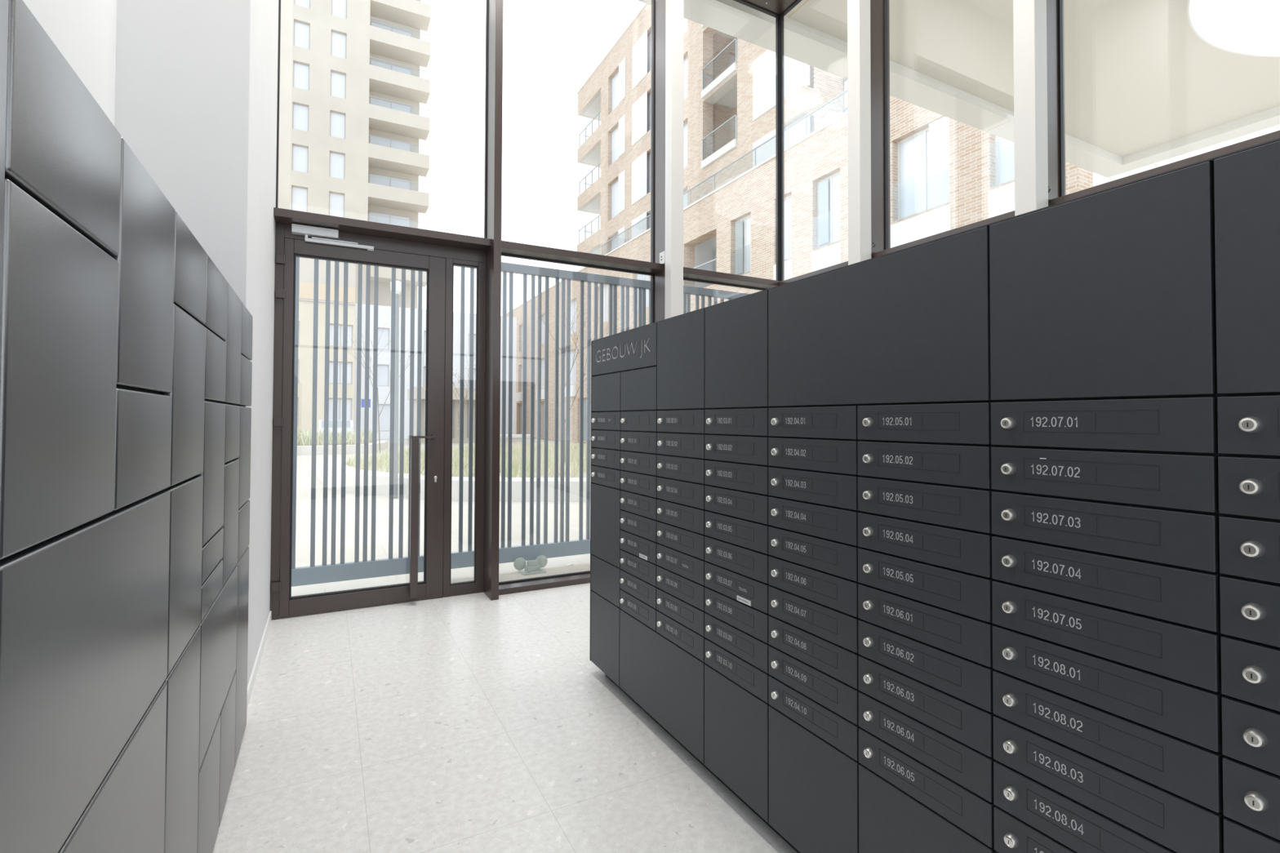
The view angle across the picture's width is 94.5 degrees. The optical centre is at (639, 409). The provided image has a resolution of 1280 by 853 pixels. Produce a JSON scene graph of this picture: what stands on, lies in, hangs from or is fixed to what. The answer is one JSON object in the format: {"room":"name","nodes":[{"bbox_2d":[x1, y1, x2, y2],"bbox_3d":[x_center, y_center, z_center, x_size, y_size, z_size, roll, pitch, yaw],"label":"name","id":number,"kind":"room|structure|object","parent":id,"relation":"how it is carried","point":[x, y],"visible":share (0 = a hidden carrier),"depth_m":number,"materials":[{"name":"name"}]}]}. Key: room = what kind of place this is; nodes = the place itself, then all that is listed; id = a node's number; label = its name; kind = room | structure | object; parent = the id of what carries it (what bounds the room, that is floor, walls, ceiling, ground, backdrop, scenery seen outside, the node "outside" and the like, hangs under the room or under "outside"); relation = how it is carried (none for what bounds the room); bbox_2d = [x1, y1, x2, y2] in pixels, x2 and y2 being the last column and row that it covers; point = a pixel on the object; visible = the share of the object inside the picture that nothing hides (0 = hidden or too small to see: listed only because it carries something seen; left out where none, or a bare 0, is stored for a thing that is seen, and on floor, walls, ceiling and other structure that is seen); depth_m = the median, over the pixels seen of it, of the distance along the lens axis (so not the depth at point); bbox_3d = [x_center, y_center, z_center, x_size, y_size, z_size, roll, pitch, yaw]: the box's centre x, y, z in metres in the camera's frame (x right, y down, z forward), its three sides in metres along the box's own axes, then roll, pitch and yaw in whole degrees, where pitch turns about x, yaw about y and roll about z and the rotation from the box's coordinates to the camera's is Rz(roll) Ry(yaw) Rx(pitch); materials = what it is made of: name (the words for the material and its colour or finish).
{"room":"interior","nodes":[
{"label":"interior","id":0,"kind":"room"},
{"bbox_2d":[22,0,278,684],"bbox_3d":[-1.308,-2.076,0.995,0.710,7.420,7.720,1,-1,-28],"label":"wall","id":1,"kind":"structure","parent":0,"point":[190,86],"depth_m":2.87,"materials":[{"name":"white paint"}]},
{"bbox_2d":[246,610,271,709],"bbox_3d":[-2.342,1.522,3.637,0.012,0.075,1.711,1,-1,-28],"label":"baseboard","id":2,"kind":"structure","parent":1,"relation":"attached to","point":[250,686],"depth_m":3.56,"materials":[{"name":"white paint"}]},
{"bbox_2d":[270,222,486,620],"bbox_3d":[-2.038,0.093,4.772,1.578,2.975,0.195,1,-1,-28],"label":"door","id":3,"kind":"structure","parent":1,"relation":"in","point":[293,241],"depth_m":4.82,"materials":[{"name":"brown metal"}]},
{"bbox_2d":[449,263,478,585],"bbox_3d":[-1.520,0.125,5.107,0.216,2.743,0.037,1,-1,-28],"label":"light","id":4,"kind":"object","parent":3,"relation":"attached to","point":[475,582],"depth_m":5.12,"materials":[{"name":"black"}]},
{"bbox_2d":[275,0,488,238],"bbox_3d":[-2.049,-3.016,4.868,1.578,3.125,0.036,1,-1,-28],"label":"window","id":5,"kind":"structure","parent":1,"relation":"in","point":[279,1],"depth_m":5.20,"materials":[{"name":"black"}]},
{"bbox_2d":[273,207,491,251],"bbox_3d":[-2.019,-1.425,4.773,1.578,0.060,0.250,1,-1,-28],"label":"trim","id":6,"kind":"structure","parent":1,"relation":"attached to","point":[286,216],"depth_m":4.67,"materials":[{"name":"brown metal"}]},
{"bbox_2d":[212,582,797,852],"bbox_3d":[0.893,1.601,2.068,5.688,0.120,7.667,1,-1,-28],"label":"floor","id":7,"kind":"structure","parent":0,"point":[473,722],"depth_m":2.69,"materials":[{"name":"stone"}]},
{"bbox_2d":[0,0,8,369],"bbox_3d":[-0.855,0.501,0.367,0.500,2.006,0.421,1,-1,-28],"label":"locker","id":8,"kind":"object","parent":7,"relation":"on","point":[4,4],"visible":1,"depth_m":0.67,"materials":[{"name":"black metal"}]},
{"bbox_2d":[0,0,175,852],"bbox_3d":[-1.151,0.510,0.926,0.500,2.006,0.842,1,-1,-28],"label":"locker","id":9,"kind":"object","parent":7,"relation":"on","point":[87,300],"visible":1,"depth_m":0.89,"materials":[{"name":"black metal"}]},
{"bbox_2d":[160,211,207,852],"bbox_3d":[-1.447,0.519,1.487,0.500,2.006,0.426,1,-1,-28],"label":"locker","id":10,"kind":"object","parent":7,"relation":"on","point":[182,680],"visible":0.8,"depth_m":1.57,"materials":[{"name":"black metal"}]},
{"bbox_2d":[195,254,241,852],"bbox_3d":[-1.742,0.529,2.043,0.500,2.006,0.832,1,-1,-28],"label":"locker","id":11,"kind":"object","parent":7,"relation":"on","point":[218,624],"visible":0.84,"depth_m":2.07,"materials":[{"name":"black metal"}]},
{"bbox_2d":[233,302,253,768],"bbox_3d":[-2.036,0.538,2.599,0.500,2.006,0.423,1,-1,-28],"label":"locker","id":12,"kind":"object","parent":7,"relation":"on","point":[244,458],"visible":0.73,"depth_m":2.69,"materials":[{"name":"black metal"}]},
{"bbox_2d":[483,0,502,600],"bbox_3d":[-1.276,-1.491,5.125,0.064,6.160,0.345,1,-1,-28],"label":"trim","id":13,"kind":"structure","parent":7,"relation":"on","point":[495,68],"depth_m":4.99,"materials":[{"name":"brown metal"}]},
{"bbox_2d":[498,573,590,595],"bbox_3d":[-0.564,1.574,5.510,1.623,0.050,0.220,1,-1,-28],"label":"trim","id":14,"kind":"structure","parent":7,"relation":"on","point":[555,582],"depth_m":5.27,"materials":[{"name":"brown metal"}]},
{"bbox_2d":[498,253,653,584],"bbox_3d":[-0.588,0.087,5.590,1.623,2.925,0.036,1,-1,-28],"label":"window","id":15,"kind":"structure","parent":14,"relation":"attached to","point":[502,255],"depth_m":5.55,"materials":[{"name":"black metal"}]},
{"bbox_2d":[501,0,662,274],"bbox_3d":[-0.543,-2.968,5.579,1.623,3.185,0.250,1,-1,-28],"label":"window","id":16,"kind":"structure","parent":15,"relation":"attached to","point":[653,1],"depth_m":5.59,"materials":[{"name":"black"}]},
{"bbox_2d":[659,250,665,263],"bbox_3d":[0.218,-1.488,5.830,0.010,0.120,0.100,1,-1,-28],"label":"bracket","id":17,"kind":"object","parent":16,"relation":"on","point":[662,255],"visible":0.84,"depth_m":5.82,"materials":[{"name":"grey paint"}]},
{"bbox_2d":[591,332,623,686],"bbox_3d":[0.201,0.542,3.551,0.938,1.896,0.390,1,-1,-28],"label":"mailboxes","id":18,"kind":"structure","parent":7,"relation":"on","point":[606,509],"depth_m":3.32,"materials":[{"name":"black metal"}]},
{"bbox_2d":[589,341,595,661],"bbox_3d":[0.114,0.545,3.733,0.920,1.896,0.012,1,-1,-28],"label":"end panel","id":19,"kind":"object","parent":18,"relation":"attached to","point":[591,464],"visible":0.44,"depth_m":3.52,"materials":[{"name":"black metal"}]},
{"bbox_2d":[591,322,657,375],"bbox_3d":[-0.096,-0.307,3.185,0.018,0.205,0.780,1,-1,-28],"label":"sign panel","id":20,"kind":"object","parent":18,"relation":"attached to","point":[635,348],"visible":0.98,"depth_m":3.12,"materials":[{"name":"grey metal"}]},
{"bbox_2d":[619,321,660,631],"bbox_3d":[0.385,0.536,3.204,0.938,1.896,0.394,1,-1,-28],"label":"mailboxes","id":21,"kind":"structure","parent":7,"relation":"on","point":[638,387],"depth_m":2.98,"materials":[{"name":"black metal"}]},
{"bbox_2d":[650,0,665,323],"bbox_3d":[0.211,-1.472,5.918,0.060,6.160,0.333,1,-1,-28],"label":"trim","id":22,"kind":"structure","parent":7,"relation":"on","point":[660,5],"depth_m":5.92,"materials":[{"name":"brown metal"}]},
{"bbox_2d":[664,0,684,319],"bbox_3d":[0.331,-2.045,5.720,0.140,7.300,0.118,1,-1,-28],"label":"trim","id":23,"kind":"structure","parent":7,"relation":"on","point":[674,9],"depth_m":5.68,"materials":[{"name":"grey paint"}]},
{"bbox_2d":[656,307,708,662],"bbox_3d":[0.572,0.530,2.850,0.938,1.896,0.404,1,-1,-28],"label":"mailboxes","id":24,"kind":"structure","parent":7,"relation":"on","point":[681,339],"depth_m":2.62,"materials":[{"name":"black metal"}]},
{"bbox_2d":[619,608,705,764],"bbox_3d":[0.085,1.267,2.804,0.018,0.412,0.794,1,-1,-28],"label":"panel","id":25,"kind":"object","parent":24,"relation":"attached to","point":[667,681],"visible":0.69,"depth_m":2.73,"materials":[{"name":"black metal"}]},
{"bbox_2d":[605,675,799,852],"bbox_3d":[0.871,1.507,2.277,0.780,0.076,3.121,1,-1,-28],"label":"plinth","id":26,"kind":"object","parent":7,"relation":"on","point":[686,748],"visible":0.11,"depth_m":2.49,"materials":[{"name":"black metal"}]},
{"bbox_2d":[704,288,772,822],"bbox_3d":[0.760,0.525,2.494,0.938,1.896,0.401,1,-1,-28],"label":"mailboxes","id":27,"kind":"structure","parent":7,"relation":"on","point":[736,633],"depth_m":2.26,"materials":[{"name":"black metal"}]},
{"bbox_2d":[778,13,784,280],"bbox_3d":[1.605,-1.452,6.775,0.064,6.160,0.064,1,-1,-28],"label":"trim","id":28,"kind":"structure","parent":7,"relation":"on","point":[780,136],"depth_m":6.76,"materials":[{"name":"black metal"}]},
{"bbox_2d":[768,262,862,852],"bbox_3d":[0.948,0.519,2.139,0.938,1.896,0.400,1,-1,-28],"label":"mailboxes","id":29,"kind":"structure","parent":7,"relation":"on","point":[813,547],"depth_m":1.90,"materials":[{"name":"black metal"}]},
{"bbox_2d":[768,226,991,406],"bbox_3d":[0.652,-0.224,1.769,0.018,0.418,0.795,1,-1,-28],"label":"panel","id":30,"kind":"object","parent":29,"relation":"attached to","point":[912,325],"visible":1,"depth_m":1.66,"materials":[{"name":"black metal"}]},
{"bbox_2d":[847,0,871,265],"bbox_3d":[1.997,-2.046,5.386,0.146,7.300,0.141,1,-1,-28],"label":"column","id":31,"kind":"structure","parent":7,"relation":"on","point":[859,75],"depth_m":5.34,"materials":[{"name":"grey paint"}]},
{"bbox_2d":[870,0,890,253],"bbox_3d":[2.192,-1.474,5.478,0.295,6.160,0.063,1,-1,-28],"label":"trim","id":32,"kind":"structure","parent":7,"relation":"on","point":[877,6],"depth_m":5.47,"materials":[{"name":"brown metal"}]},
{"bbox_2d":[871,240,877,253],"bbox_3d":[2.131,-1.485,5.405,0.105,0.110,0.010,1,-1,-28],"label":"bracket","id":33,"kind":"object","parent":32,"relation":"attached to","point":[873,243],"visible":0.87,"depth_m":5.41,"materials":[{"name":"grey metal"}]},
{"bbox_2d":[856,224,996,852],"bbox_3d":[1.135,0.513,1.785,0.938,1.896,0.398,1,-1,-28],"label":"mailboxes","id":34,"kind":"structure","parent":7,"relation":"on","point":[925,594],"depth_m":1.55,"materials":[{"name":"black metal"}]},
{"bbox_2d":[1013,0,1048,216],"bbox_3d":[2.690,-2.068,4.076,0.146,7.300,0.144,1,-1,-28],"label":"column","id":35,"kind":"structure","parent":7,"relation":"on","point":[1029,16],"depth_m":4.03,"materials":[{"name":"grey paint"}]},
{"bbox_2d":[1046,0,1065,199],"bbox_3d":[2.884,-1.495,4.168,0.295,6.160,0.062,1,-1,-28],"label":"trim","id":36,"kind":"structure","parent":7,"relation":"on","point":[1052,51],"depth_m":4.16,"materials":[{"name":"brown metal"}]},
{"bbox_2d":[1048,183,1052,199],"bbox_3d":[2.824,-1.507,4.095,0.105,0.110,0.010,1,-1,-28],"label":"bracket","id":37,"kind":"object","parent":36,"relation":"attached to","point":[1050,186],"visible":0.56,"depth_m":4.11,"materials":[{"name":"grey metal"}]},
{"bbox_2d":[988,158,1226,852],"bbox_3d":[1.323,0.507,1.430,0.938,1.896,0.403,1,-1,-28],"label":"mailboxes","id":38,"kind":"structure","parent":7,"relation":"on","point":[1107,695],"depth_m":1.19,"materials":[{"name":"black metal"}]},
{"bbox_2d":[1212,137,1279,852],"bbox_3d":[1.512,0.501,1.073,0.938,1.896,0.403,1,-1,-28],"label":"mailboxes","id":39,"kind":"structure","parent":7,"relation":"on","point":[1246,181],"depth_m":1.01,"materials":[{"name":"black metal"}]},
{"bbox_3d":[2.553,1.570,4.780,0.220,0.050,1.420,1,-1,-28],"label":"trim","id":40,"kind":"structure","parent":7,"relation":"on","visible":0},
{"bbox_3d":[2.610,0.084,4.835,0.036,2.925,1.420,1,-1,-28],"label":"window","id":41,"kind":"structure","parent":40,"relation":"attached to","visible":0},
{"bbox_2d":[871,0,1014,258],"bbox_3d":[2.554,-2.971,4.856,0.250,3.185,1.420,1,-1,-28],"label":"window","id":42,"kind":"structure","parent":41,"relation":"attached to","point":[885,2],"depth_m":5.48,"materials":[{"name":"black"}]},
{"bbox_3d":[3.246,1.549,3.470,0.220,0.050,1.421,1,-1,-28],"label":"trim","id":43,"kind":"structure","parent":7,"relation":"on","visible":0},
{"bbox_3d":[3.303,0.062,3.525,0.036,2.925,1.421,1,-1,-28],"label":"window","id":44,"kind":"structure","parent":43,"relation":"attached to","visible":0},
{"bbox_2d":[1048,0,1279,206],"bbox_3d":[3.247,-2.993,3.545,0.250,3.185,1.421,1,-1,-28],"label":"window","id":45,"kind":"structure","parent":44,"relation":"attached to","point":[1060,2],"depth_m":3.78,"materials":[{"name":"black"}]},
{"bbox_3d":[-0.511,-5.165,5.638,4.968,1.070,0.220,1,-1,-28],"label":"wall","id":46,"kind":"structure","parent":0,"visible":0},
{"bbox_2d":[733,0,794,17],"bbox_3d":[-0.508,-4.593,5.619,4.968,0.074,0.240,1,-1,-28],"label":"trim","id":47,"kind":"structure","parent":46,"relation":"attached to","point":[777,6],"depth_m":6.64,"materials":[{"name":"brown metal"}]},
{"bbox_2d":[683,0,848,288],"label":"window","id":48,"kind":"structure","parent":46,"relation":"in","point":[776,15],"depth_m":6.45,"materials":[{"name":"black metal"}]},
{"bbox_2d":[780,0,800,280],"bbox_3d":[1.942,-2.972,6.173,0.036,3.140,1.355,1,-1,-28],"label":"mullion","id":49,"kind":"structure","parent":48,"relation":"attached to","point":[796,2],"depth_m":6.76,"materials":[{"name":"black metal"}]},
{"bbox_3d":[3.330,-5.192,3.451,0.220,1.070,7.236,1,-1,-28],"label":"wall","id":50,"kind":"structure","parent":0,"visible":0},
{"bbox_2d":[779,0,802,7],"bbox_3d":[3.325,-4.621,3.427,0.240,0.074,7.216,1,-1,-28],"label":"trim","id":51,"kind":"structure","parent":50,"relation":"attached to","point":[788,2],"depth_m":6.59,"materials":[{"name":"brown metal"}]},
{"bbox_3d":[0.839,1.592,6.252,1.433,0.050,0.220,1,-1,-28],"label":"trim","id":52,"kind":"structure","parent":0,"visible":0},
{"bbox_2d":[683,278,766,290],"bbox_3d":[0.876,0.106,6.364,1.569,2.925,0.036,1,-1,-28],"label":"window","id":53,"kind":"structure","parent":52,"relation":"attached to","point":[686,279],"depth_m":6.39,"materials":[{"name":"black metal"}]},
{"label":"outside","id":54,"kind":"structure","parent":0,"visible":0},
{"bbox_2d":[291,437,590,596],"bbox_3d":[-21.038,2.242,39.748,120.000,0.148,150.000,1,-1,-28],"label":"ground","id":55,"kind":"structure","parent":54,"point":[581,562],"depth_m":8.02,"materials":[{"name":"white concrete"}]},
{"bbox_2d":[297,445,311,455],"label":"planter","id":56,"kind":"object","parent":55,"relation":"on","point":[304,450],"depth_m":24.67,"materials":[{"name":"concrete"}]},
{"bbox_2d":[315,445,323,454],"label":"planter","id":57,"kind":"object","parent":55,"relation":"on","point":[319,449],"depth_m":24.97,"materials":[{"name":"concrete"}]},
{"bbox_2d":[297,257,355,438],"bbox_3d":[-27.585,-5.577,39.119,15.660,15.400,3.020,1,-1,-28],"label":"building","id":58,"kind":"structure","parent":55,"relation":"on","point":[305,289],"depth_m":40.56,"materials":[{"name":"beige"}]},
{"bbox_2d":[328,444,332,454],"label":"planter","id":59,"kind":"object","parent":55,"relation":"on","point":[330,446],"depth_m":25.19,"materials":[{"name":"concrete"}]},
{"bbox_2d":[317,419,354,435],"bbox_3d":[-17.353,1.334,33.760,1.784,1.467,4.284,1,-1,-28],"label":"car","id":60,"kind":"object","parent":55,"relation":"on","point":[349,423],"visible":0.2,"depth_m":33.07,"materials":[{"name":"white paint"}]},
{"bbox_2d":[337,444,341,454],"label":"planter","id":61,"kind":"object","parent":55,"relation":"on","point":[339,446],"depth_m":25.37,"materials":[{"name":"concrete"}]},
{"bbox_2d":[297,426,377,445],"bbox_3d":[-19.633,1.103,25.285,16.867,0.930,6.293,1,-1,-28],"label":"grass","id":62,"kind":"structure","parent":61,"relation":"on","point":[304,438],"depth_m":26.44,"materials":[{"name":"plant"}]},
{"bbox_2d":[346,444,355,453],"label":"planter","id":63,"kind":"object","parent":55,"relation":"on","point":[352,448],"depth_m":25.64,"materials":[{"name":"concrete"}]},
{"bbox_2d":[277,0,431,308],"bbox_3d":[-29.224,-20.249,48.235,20.950,45.060,14.000,1,-1,-28],"label":"tower","id":64,"kind":"structure","parent":55,"relation":"on","point":[352,126],"depth_m":44.54,"materials":[{"name":"beige concrete"}]},
{"bbox_2d":[360,444,364,453],"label":"planter","id":65,"kind":"object","parent":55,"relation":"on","point":[362,446],"depth_m":25.86,"materials":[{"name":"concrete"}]},
{"bbox_2d":[368,442,372,453],"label":"planter","id":66,"kind":"object","parent":55,"relation":"on","point":[370,445],"depth_m":26.17,"materials":[{"name":"concrete"}]},
{"bbox_2d":[360,399,370,407],"bbox_3d":[-13.053,0.581,28.148,0.400,2.120,0.080,1,-1,-28],"label":"road sign","id":67,"kind":"object","parent":66,"relation":"on","point":[362,400],"visible":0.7,"depth_m":28.08,"materials":[{"name":"blue metal"}]},
{"bbox_2d":[376,440,387,452],"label":"planter","id":68,"kind":"object","parent":55,"relation":"on","point":[384,444],"depth_m":28.72,"materials":[{"name":"concrete"}]},
{"bbox_2d":[390,280,401,498],"bbox_3d":[-4.675,-0.378,11.336,0.240,4.162,0.240,1,-1,-28],"label":"lamp post","id":69,"kind":"object","parent":55,"relation":"on","point":[398,284],"visible":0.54,"depth_m":11.30,"materials":[{"name":"grey metal"}]},
{"bbox_2d":[353,303,516,439],"bbox_3d":[-15.712,-2.613,46.010,11.840,9.800,1.950,1,-1,-28],"label":"building","id":70,"kind":"structure","parent":55,"relation":"on","point":[384,312],"depth_m":43.92,"materials":[{"name":"white"}]},
{"bbox_2d":[407,386,475,443],"bbox_3d":[-12.338,0.427,39.061,5.300,3.512,3.400,1,-1,-28],"label":"pavilion","id":71,"kind":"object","parent":55,"relation":"on","point":[455,406],"visible":0.28,"depth_m":38.21,"materials":[{"name":"beige brick"}]},
{"bbox_2d":[317,446,586,502],"bbox_3d":[-3.070,1.622,16.790,10.700,0.372,15.400,1,-1,-28],"label":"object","id":72,"kind":"object","parent":55,"relation":"on","point":[382,477],"visible":0.23,"depth_m":11.43,"materials":[{"name":"concrete"}]},
{"bbox_2d":[338,319,417,453],"bbox_3d":[-8.375,-0.609,18.808,2.566,4.191,1.963,0,-1,9],"label":"young tree","id":73,"kind":"object","parent":72,"relation":"on","point":[356,319],"visible":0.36,"depth_m":18.79,"materials":[{"name":"beige plant"}]},
{"bbox_2d":[452,352,475,453],"bbox_3d":[-4.843,-0.047,15.884,1.096,2.981,1.558,0,-1,-5],"label":"young tree","id":74,"kind":"object","parent":72,"relation":"on","point":[466,397],"visible":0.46,"depth_m":15.58,"materials":[{"name":"beige plant"}]},
{"bbox_2d":[346,439,591,477],"bbox_3d":[-2.995,1.236,16.750,9.788,0.459,13.830,1,-1,-28],"label":"grass","id":75,"kind":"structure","parent":72,"relation":"on","point":[384,459],"depth_m":14.34,"materials":[{"name":"plant"}]},
{"bbox_2d":[534,288,625,463],"bbox_3d":[-1.330,-0.717,13.395,1.430,4.254,2.199,-1,-1,38],"label":"young tree","id":76,"kind":"object","parent":72,"relation":"on","point":[544,288],"visible":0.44,"depth_m":13.52,"materials":[{"name":"beige plant"}]},
{"bbox_2d":[499,434,534,447],"bbox_3d":[-5.607,1.516,25.123,2.200,0.872,0.500,1,-1,-28],"label":"bench","id":77,"kind":"object","parent":55,"relation":"on","point":[513,436],"visible":0.23,"depth_m":25.11,"materials":[{"name":"concrete"}]},
{"bbox_2d":[291,257,750,586],"bbox_3d":[-0.829,0.085,6.156,5.710,3.072,0.060,1,-1,-28],"label":"fence","id":78,"kind":"object","parent":55,"relation":"on","point":[313,574],"visible":0.5,"depth_m":5.67,"materials":[{"name":"grey metal"}]},
{"bbox_2d":[513,555,547,575],"bbox_3d":[-1.073,1.541,5.867,0.344,0.149,0.180,1,-1,-28],"label":"roller","id":79,"kind":"object","parent":55,"relation":"on","point":[533,566],"visible":1,"depth_m":5.84,"materials":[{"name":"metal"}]},
{"bbox_2d":[506,0,1279,444],"bbox_3d":[4.939,-10.538,38.366,15.650,25.500,49.100,1,-1,-28],"label":"brick building","id":80,"kind":"structure","parent":55,"relation":"on","point":[946,174],"depth_m":24.58,"materials":[{"name":"brown brick"}]},
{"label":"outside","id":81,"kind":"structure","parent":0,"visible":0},
{"bbox_2d":[637,0,1279,177],"bbox_3d":[6.326,-5.038,2.257,13.900,0.603,13.930,1,-1,-28],"label":"canopy","id":82,"kind":"object","parent":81,"point":[1147,82],"visible":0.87,"depth_m":8.15,"materials":[{"name":"white paint"}]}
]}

